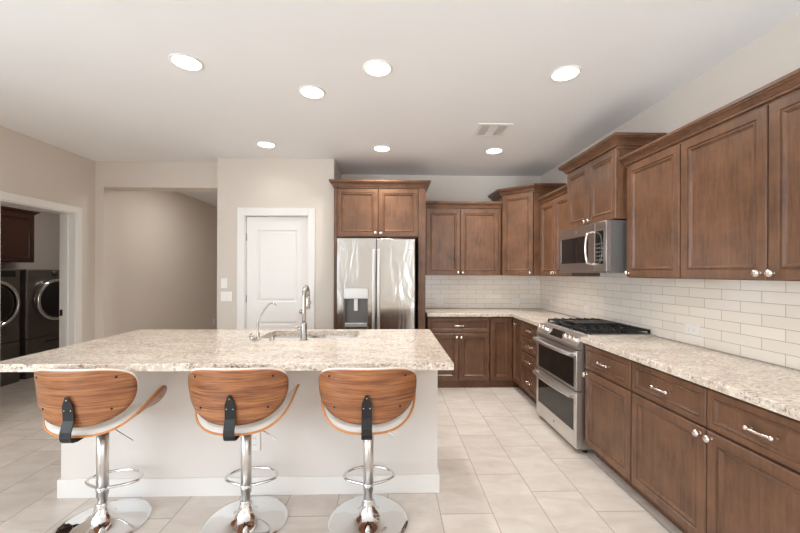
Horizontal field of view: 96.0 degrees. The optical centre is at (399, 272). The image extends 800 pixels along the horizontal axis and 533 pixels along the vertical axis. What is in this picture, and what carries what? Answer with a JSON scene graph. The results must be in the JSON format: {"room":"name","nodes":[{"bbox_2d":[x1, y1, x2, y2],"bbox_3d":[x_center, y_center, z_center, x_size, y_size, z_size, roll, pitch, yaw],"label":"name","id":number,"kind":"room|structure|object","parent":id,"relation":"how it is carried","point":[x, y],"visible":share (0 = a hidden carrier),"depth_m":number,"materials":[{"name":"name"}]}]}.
{"room":"kitchen","nodes":[
{"label":"kitchen","id":0,"kind":"room"},
{"bbox_2d":[0,204,59,269],"bbox_3d":[-5.702,0.013,4.286,0.150,2.743,3.900,0,0,-2],"label":"wall","id":1,"kind":"structure","parent":0,"point":[46,224],"depth_m":5.74,"materials":[{"name":"grey paint"}]},
{"bbox_2d":[0,206,39,262],"bbox_3d":[-5.438,-0.513,4.508,0.382,0.738,1.530,0,0,-2],"label":"laundry cabinet","id":2,"kind":"object","parent":1,"relation":"attached to","point":[17,225],"visible":1,"depth_m":4.99,"materials":[{"name":"brown wood"}]},
{"bbox_2d":[0,126,216,341],"bbox_3d":[-3.695,0.021,1.643,0.190,2.743,12.700,0,0,-2],"label":"wall","id":3,"kind":"structure","parent":0,"point":[167,241],"depth_m":5.12,"materials":[{"name":"beige paint"}]},
{"bbox_2d":[0,191,82,347],"bbox_3d":[-3.764,0.322,3.698,0.183,2.140,0.955,0,0,-2],"label":"trim","id":4,"kind":"structure","parent":3,"relation":"attached to","point":[70,247],"depth_m":4.09,"materials":[{"name":"white paint"}]},
{"bbox_2d":[94,161,216,339],"bbox_3d":[-3.013,0.023,4.504,1.720,2.743,0.220,0,0,-2],"label":"wall","id":5,"kind":"structure","parent":0,"point":[111,178],"depth_m":4.40,"materials":[{"name":"beige paint"}]},
{"bbox_2d":[217,158,341,335],"bbox_3d":[-1.476,0.028,4.629,1.360,2.743,0.780,0,0,-2],"label":"wall","id":6,"kind":"structure","parent":0,"point":[241,182],"depth_m":4.24,"materials":[{"name":"beige paint"}]},
{"bbox_2d":[221,278,226,287],"bbox_3d":[-2.062,0.126,4.217,0.070,0.114,0.009,0,0,-2],"label":"light switch","id":7,"kind":"object","parent":6,"relation":"attached to","point":[223,280],"visible":1,"depth_m":4.21,"materials":[{"name":"white plastic"}]},
{"bbox_2d":[221,292,231,300],"bbox_3d":[-2.037,0.282,4.218,0.128,0.114,0.009,0,0,-2],"label":"light switch","id":8,"kind":"object","parent":6,"relation":"attached to","point":[225,296],"visible":1,"depth_m":4.22,"materials":[{"name":"white plastic"}]},
{"bbox_2d":[237,207,314,335],"bbox_3d":[-1.460,0.320,4.271,0.905,2.160,0.160,0,0,-2],"label":"door","id":9,"kind":"structure","parent":6,"relation":"in","point":[276,246],"depth_m":4.26,"materials":[{"name":"white paint"}]},
{"bbox_2d":[0,377,682,532],"bbox_3d":[-1.702,1.429,1.601,8.100,0.060,13.100,0,0,-2],"label":"floor","id":10,"kind":"structure","parent":0,"point":[502,466],"depth_m":2.34,"materials":[{"name":"beige tile"}]},
{"bbox_2d":[0,269,20,386],"bbox_3d":[-5.160,0.672,4.224,0.835,1.430,0.715,0,0,-2],"label":"washer","id":11,"kind":"object","parent":10,"relation":"on","point":[10,301],"visible":0.99,"depth_m":4.43,"materials":[{"name":"grey metal"}]},
{"bbox_2d":[18,269,58,378],"bbox_3d":[-5.183,0.672,5.014,0.835,1.430,0.715,0,0,-2],"label":"dryer","id":12,"kind":"object","parent":10,"relation":"on","point":[39,288],"visible":0.56,"depth_m":4.80,"materials":[{"name":"grey metal"}]},
{"bbox_2d":[34,369,166,532],"bbox_3d":[-1.650,0.939,1.994,0.546,0.921,0.462,0,0,-2],"label":"bar stool","id":13,"kind":"object","parent":10,"relation":"on","point":[74,405],"visible":1,"depth_m":1.85,"materials":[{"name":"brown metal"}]},
{"bbox_2d":[188,367,299,532],"bbox_3d":[-0.866,0.942,2.023,0.546,0.921,0.462,0,0,-3],"label":"bar stool","id":14,"kind":"object","parent":10,"relation":"on","point":[229,403],"visible":1,"depth_m":1.88,"materials":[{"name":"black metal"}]},
{"bbox_2d":[57,370,439,497],"bbox_3d":[-0.943,0.965,2.563,2.377,0.874,1.072,0,0,-2],"label":"kitchen island","id":15,"kind":"object","parent":10,"relation":"on","point":[176,457],"visible":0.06,"depth_m":2.27,"materials":[{"name":"speckled beige granite"},{"name":"white paint"}]},
{"bbox_2d":[0,329,453,371],"bbox_3d":[-0.959,0.507,2.507,2.472,0.040,1.163,0,0,-2],"label":"island countertop","id":16,"kind":"structure","parent":15,"relation":"on","point":[178,349],"depth_m":2.21,"materials":[{"name":"beige stone"}]},
{"bbox_2d":[249,302,276,339],"bbox_3d":[-0.994,0.357,2.609,0.197,0.276,0.044,0,0,-11],"label":"filter faucet","id":17,"kind":"object","parent":16,"relation":"on","point":[257,336],"visible":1,"depth_m":2.60,"materials":[{"name":"silver metal"}]},
{"bbox_2d":[290,285,310,340],"bbox_3d":[-0.731,0.289,2.669,0.124,0.396,0.188,0,0,-2],"label":"kitchen faucet","id":18,"kind":"object","parent":16,"relation":"on","point":[306,301],"visible":1,"depth_m":2.59,"materials":[{"name":"silver metal"}]},
{"bbox_2d":[269,335,356,337],"bbox_3d":[-0.696,0.636,2.849,0.742,0.214,0.357,0,0,-2],"label":"sink","id":19,"kind":"object","parent":16,"relation":"in","point":[280,336],"visible":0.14,"depth_m":3.02,"materials":[{"name":"silver metal"}]},
{"bbox_2d":[269,335,317,337],"bbox_3d":[-0.871,0.635,2.843,0.391,0.214,0.357,0,0,-2],"label":"basin","id":20,"kind":"object","parent":19,"relation":"in","point":[281,336],"depth_m":3.01,"materials":[{"name":"silver metal"}]},
{"bbox_2d":[317,335,356,337],"bbox_3d":[-0.500,0.636,2.854,0.350,0.214,0.357,0,0,-2],"label":"basin","id":21,"kind":"object","parent":19,"relation":"in","point":[326,336],"depth_m":3.02,"materials":[{"name":"silver metal"}]},
{"bbox_2d":[252,432,259,450],"bbox_3d":[-0.917,1.067,2.273,0.070,0.114,0.009,0,0,-2],"label":"wall outlet","id":22,"kind":"object","parent":15,"relation":"attached to","point":[255,437],"visible":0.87,"depth_m":2.27,"materials":[{"name":"white plastic"}]},
{"bbox_2d":[319,367,416,532],"bbox_3d":[-0.179,0.944,2.039,0.546,0.921,0.462,0,0,-3],"label":"bar stool","id":23,"kind":"object","parent":10,"relation":"on","point":[367,403],"visible":1,"depth_m":1.89,"materials":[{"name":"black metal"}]},
{"bbox_2d":[337,238,414,328],"bbox_3d":[-0.279,0.512,4.425,0.868,1.783,0.958,0,0,-2],"label":"refrigerator","id":24,"kind":"object","parent":10,"relation":"on","point":[376,278],"visible":0.69,"depth_m":4.00,"materials":[{"name":"grey metal"}]},
{"bbox_2d":[329,179,430,328],"bbox_3d":[-0.245,0.169,4.536,1.176,2.471,0.792,0,0,-2],"label":"tall cabinet","id":25,"kind":"object","parent":10,"relation":"on","point":[378,209],"visible":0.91,"depth_m":4.20,"materials":[{"name":"brown wood"}]},
{"bbox_2d":[425,314,489,387],"bbox_3d":[0.706,0.971,4.643,0.765,0.874,0.620,0,0,-2],"label":"base cabinet","id":26,"kind":"object","parent":10,"relation":"on","point":[466,340],"visible":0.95,"depth_m":4.38,"materials":[{"name":"brown wood"}]},
{"bbox_2d":[489,317,528,395],"bbox_3d":[1.520,0.974,4.543,0.850,0.874,0.867,0,0,-2],"label":"base cabinet","id":27,"kind":"object","parent":10,"relation":"on","point":[505,363],"visible":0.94,"depth_m":4.39,"materials":[{"name":"brown wood"}]},
{"bbox_2d":[425,308,581,325],"bbox_3d":[1.147,0.514,4.262,1.630,0.040,1.422,0,0,-2],"label":"countertop","id":28,"kind":"structure","parent":27,"relation":"on","point":[535,316],"depth_m":4.36,"materials":[{"name":"beige stone"}]},
{"bbox_2d":[521,321,537,401],"bbox_3d":[1.658,0.974,3.844,0.614,0.874,0.535,0,0,-2],"label":"base cabinet","id":29,"kind":"object","parent":10,"relation":"on","point":[529,346],"visible":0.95,"depth_m":3.88,"materials":[{"name":"brown wood"}]},
{"bbox_2d":[532,318,655,452],"bbox_3d":[1.632,0.923,3.176,0.702,0.976,0.766,0,0,-2],"label":"range","id":30,"kind":"object","parent":10,"relation":"on","point":[560,382],"visible":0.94,"depth_m":3.00,"materials":[{"name":"silver metal"}]},
{"bbox_2d":[546,322,655,336],"bbox_3d":[1.716,0.500,3.178,0.538,0.030,0.766,0,0,-2],"label":"cooktop","id":31,"kind":"object","parent":30,"relation":"in","point":[569,328],"depth_m":2.87,"materials":[{"name":"black metal"}]},
{"bbox_2d":[582,344,644,497],"bbox_3d":[1.697,0.974,2.515,0.614,0.874,0.525,0,0,-2],"label":"base cabinet","id":32,"kind":"object","parent":10,"relation":"on","point":[608,376],"visible":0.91,"depth_m":2.47,"materials":[{"name":"brown wood"}]},
{"bbox_2d":[631,361,799,532],"bbox_3d":[1.720,0.974,1.718,0.614,0.874,1.065,0,0,-2],"label":"base cabinet","id":33,"kind":"object","parent":10,"relation":"on","point":[708,460],"visible":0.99,"depth_m":1.68,"materials":[{"name":"brown wood"}]},
{"bbox_2d":[581,337,799,420],"bbox_3d":[1.725,0.516,1.981,0.608,0.040,1.618,0,0,-2],"label":"countertop","id":34,"kind":"structure","parent":33,"relation":"on","point":[775,388],"depth_m":1.85,"materials":[{"name":"beige stone"}]},
{"bbox_2d":[0,0,799,206],"bbox_3d":[-1.692,-1.394,1.601,8.100,0.100,13.100,0,0,-2],"label":"ceiling","id":35,"kind":"structure","parent":0,"point":[95,80],"depth_m":2.41,"materials":[{"name":"paint"}]},
{"bbox_2d":[168,53,203,70],"bbox_3d":[-1.362,-1.339,2.298,0.196,0.008,0.196,0,0,-2],"label":"recessed light","id":36,"kind":"object","parent":35,"relation":"in","point":[183,61],"visible":1,"depth_m":2.29,"materials":[{"name":"white plastic"}]},
{"bbox_2d":[256,141,275,147],"bbox_3d":[-1.401,-1.339,3.776,0.196,0.008,0.196,0,0,-2],"label":"recessed light","id":37,"kind":"object","parent":35,"relation":"in","point":[264,144],"visible":1,"depth_m":3.76,"materials":[{"name":"white"}]},
{"bbox_2d":[298,85,325,98],"bbox_3d":[-0.653,-1.336,2.675,0.196,0.008,0.196,0,0,-2],"label":"recessed light","id":38,"kind":"object","parent":35,"relation":"in","point":[308,91],"visible":1,"depth_m":2.67,"materials":[{"name":"white"}]},
{"bbox_2d":[363,59,392,76],"bbox_3d":[-0.146,-1.334,2.359,0.196,0.008,0.196,0,0,-2],"label":"recessed light","id":39,"kind":"object","parent":35,"relation":"in","point":[375,68],"visible":1,"depth_m":2.35,"materials":[{"name":"white"}]},
{"bbox_2d":[373,145,390,151],"bbox_3d":[-0.195,-1.334,3.883,0.196,0.008,0.196,0,0,-2],"label":"recessed light","id":40,"kind":"object","parent":35,"relation":"in","point":[380,148],"visible":1,"depth_m":3.87,"materials":[{"name":"white"}]},
{"bbox_2d":[471,123,512,136],"bbox_3d":[0.857,-1.331,3.376,0.310,0.008,0.310,0,0,-2],"label":"ceiling vent","id":41,"kind":"object","parent":35,"relation":"in","point":[483,129],"visible":1,"depth_m":3.36,"materials":[{"name":"white plastic"}]},
{"bbox_2d":[485,148,502,153],"bbox_3d":[1.030,-1.330,3.948,0.196,0.008,0.196,0,0,-2],"label":"recessed light","id":42,"kind":"object","parent":35,"relation":"in","point":[491,150],"visible":1,"depth_m":3.93,"materials":[{"name":"white"}]},
{"bbox_2d":[550,65,581,81],"bbox_3d":[1.109,-1.330,2.413,0.196,0.008,0.196,0,0,-2],"label":"recessed light","id":43,"kind":"object","parent":35,"relation":"in","point":[565,73],"visible":1,"depth_m":2.40,"materials":[{"name":"white"}]},
{"bbox_2d":[342,174,539,200],"bbox_3d":[0.643,0.036,5.036,2.900,2.743,0.150,0,0,-2],"label":"wall","id":44,"kind":"structure","parent":0,"point":[441,188],"depth_m":4.97,"materials":[{"name":"beige paint"}]},
{"bbox_2d":[425,201,501,274],"bbox_3d":[0.801,-0.435,4.760,0.985,0.942,0.392,0,0,-2],"label":"upper cabinet","id":45,"kind":"object","parent":44,"relation":"attached to","point":[463,237],"visible":0.91,"depth_m":4.61,"materials":[{"name":"brown wood"}]},
{"bbox_2d":[425,275,539,307],"bbox_3d":[1.126,0.265,4.971,1.622,0.456,0.008,0,0,-2],"label":"tiled wall","id":46,"kind":"structure","parent":44,"relation":"attached to","point":[456,291],"depth_m":4.97,"materials":[{"name":"white tile"}]},
{"bbox_2d":[435,298,442,303],"bbox_3d":[0.540,0.392,4.945,0.114,0.070,0.009,0,0,-2],"label":"wall outlet","id":47,"kind":"object","parent":46,"relation":"attached to","point":[437,300],"visible":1,"depth_m":4.94,"materials":[{"name":"white plastic"}]},
{"bbox_2d":[512,299,519,303],"bbox_3d":[1.601,0.396,4.976,0.114,0.070,0.009,0,0,-2],"label":"wall outlet","id":48,"kind":"object","parent":46,"relation":"attached to","point":[514,301],"visible":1,"depth_m":4.97,"materials":[{"name":"white plastic"}]},
{"bbox_2d":[488,183,565,275],"bbox_3d":[1.584,-0.508,4.608,0.731,1.093,0.745,0,0,-2],"label":"upper cabinet","id":49,"kind":"object","parent":44,"relation":"attached to","point":[520,208],"visible":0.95,"depth_m":4.43,"materials":[{"name":"brown wood"}]},
{"bbox_2d":[540,12,799,369],"bbox_3d":[2.159,0.041,0.233,0.150,2.743,9.540,0,0,-2],"label":"wall","id":50,"kind":"structure","parent":0,"point":[776,53],"depth_m":2.26,"materials":[{"name":"beige paint"}]},
{"bbox_2d":[538,184,599,276],"bbox_3d":[1.807,-0.420,3.935,0.322,0.918,0.757,0,0,-2],"label":"upper cabinet","id":51,"kind":"object","parent":50,"relation":"attached to","point":[553,209],"visible":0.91,"depth_m":3.97,"materials":[{"name":"brown wood"}]},
{"bbox_2d":[558,132,666,228],"bbox_3d":[1.800,-0.734,3.169,0.398,0.639,0.922,0,0,-2],"label":"upper cabinet","id":52,"kind":"object","parent":50,"relation":"attached to","point":[596,177],"visible":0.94,"depth_m":2.98,"materials":[{"name":"brown wood"}]},
{"bbox_2d":[559,220,626,272],"bbox_3d":[1.746,-0.201,3.168,0.486,0.408,0.766,0,0,-2],"label":"microwave","id":53,"kind":"object","parent":52,"relation":"attached to","point":[598,247],"visible":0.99,"depth_m":2.92,"materials":[{"name":"grey metal"}]},
{"bbox_2d":[619,131,682,278],"bbox_3d":[1.849,-0.419,2.507,0.322,0.918,0.535,0,0,-2],"label":"upper cabinet","id":54,"kind":"object","parent":50,"relation":"attached to","point":[654,168],"visible":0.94,"depth_m":2.46,"materials":[{"name":"brown wood"}]},
{"bbox_2d":[540,273,799,369],"bbox_3d":[1.996,0.204,3.104,0.008,0.584,3.790,0,0,-2],"label":"tiled wall","id":55,"kind":"structure","parent":50,"relation":"attached to","point":[759,320],"depth_m":2.41,"materials":[{"name":"white tile"}]},
{"bbox_2d":[584,306,589,313],"bbox_3d":[1.966,0.392,3.789,0.009,0.070,0.114,0,0,-2],"label":"wall outlet","id":56,"kind":"object","parent":55,"relation":"attached to","point":[586,308],"visible":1,"depth_m":3.79,"materials":[{"name":"white plastic"}]},
{"bbox_2d":[685,323,698,335],"bbox_3d":[2.005,0.392,2.474,0.009,0.070,0.114,0,0,-2],"label":"wall outlet","id":57,"kind":"object","parent":55,"relation":"attached to","point":[691,329],"visible":1,"depth_m":2.47,"materials":[{"name":"white plastic"}]},
{"bbox_2d":[674,68,799,280],"bbox_3d":[1.872,-0.419,1.721,0.322,0.918,1.035,0,0,-2],"label":"upper cabinet","id":58,"kind":"object","parent":50,"relation":"attached to","point":[740,160],"visible":1,"depth_m":1.83,"materials":[{"name":"brown wood"}]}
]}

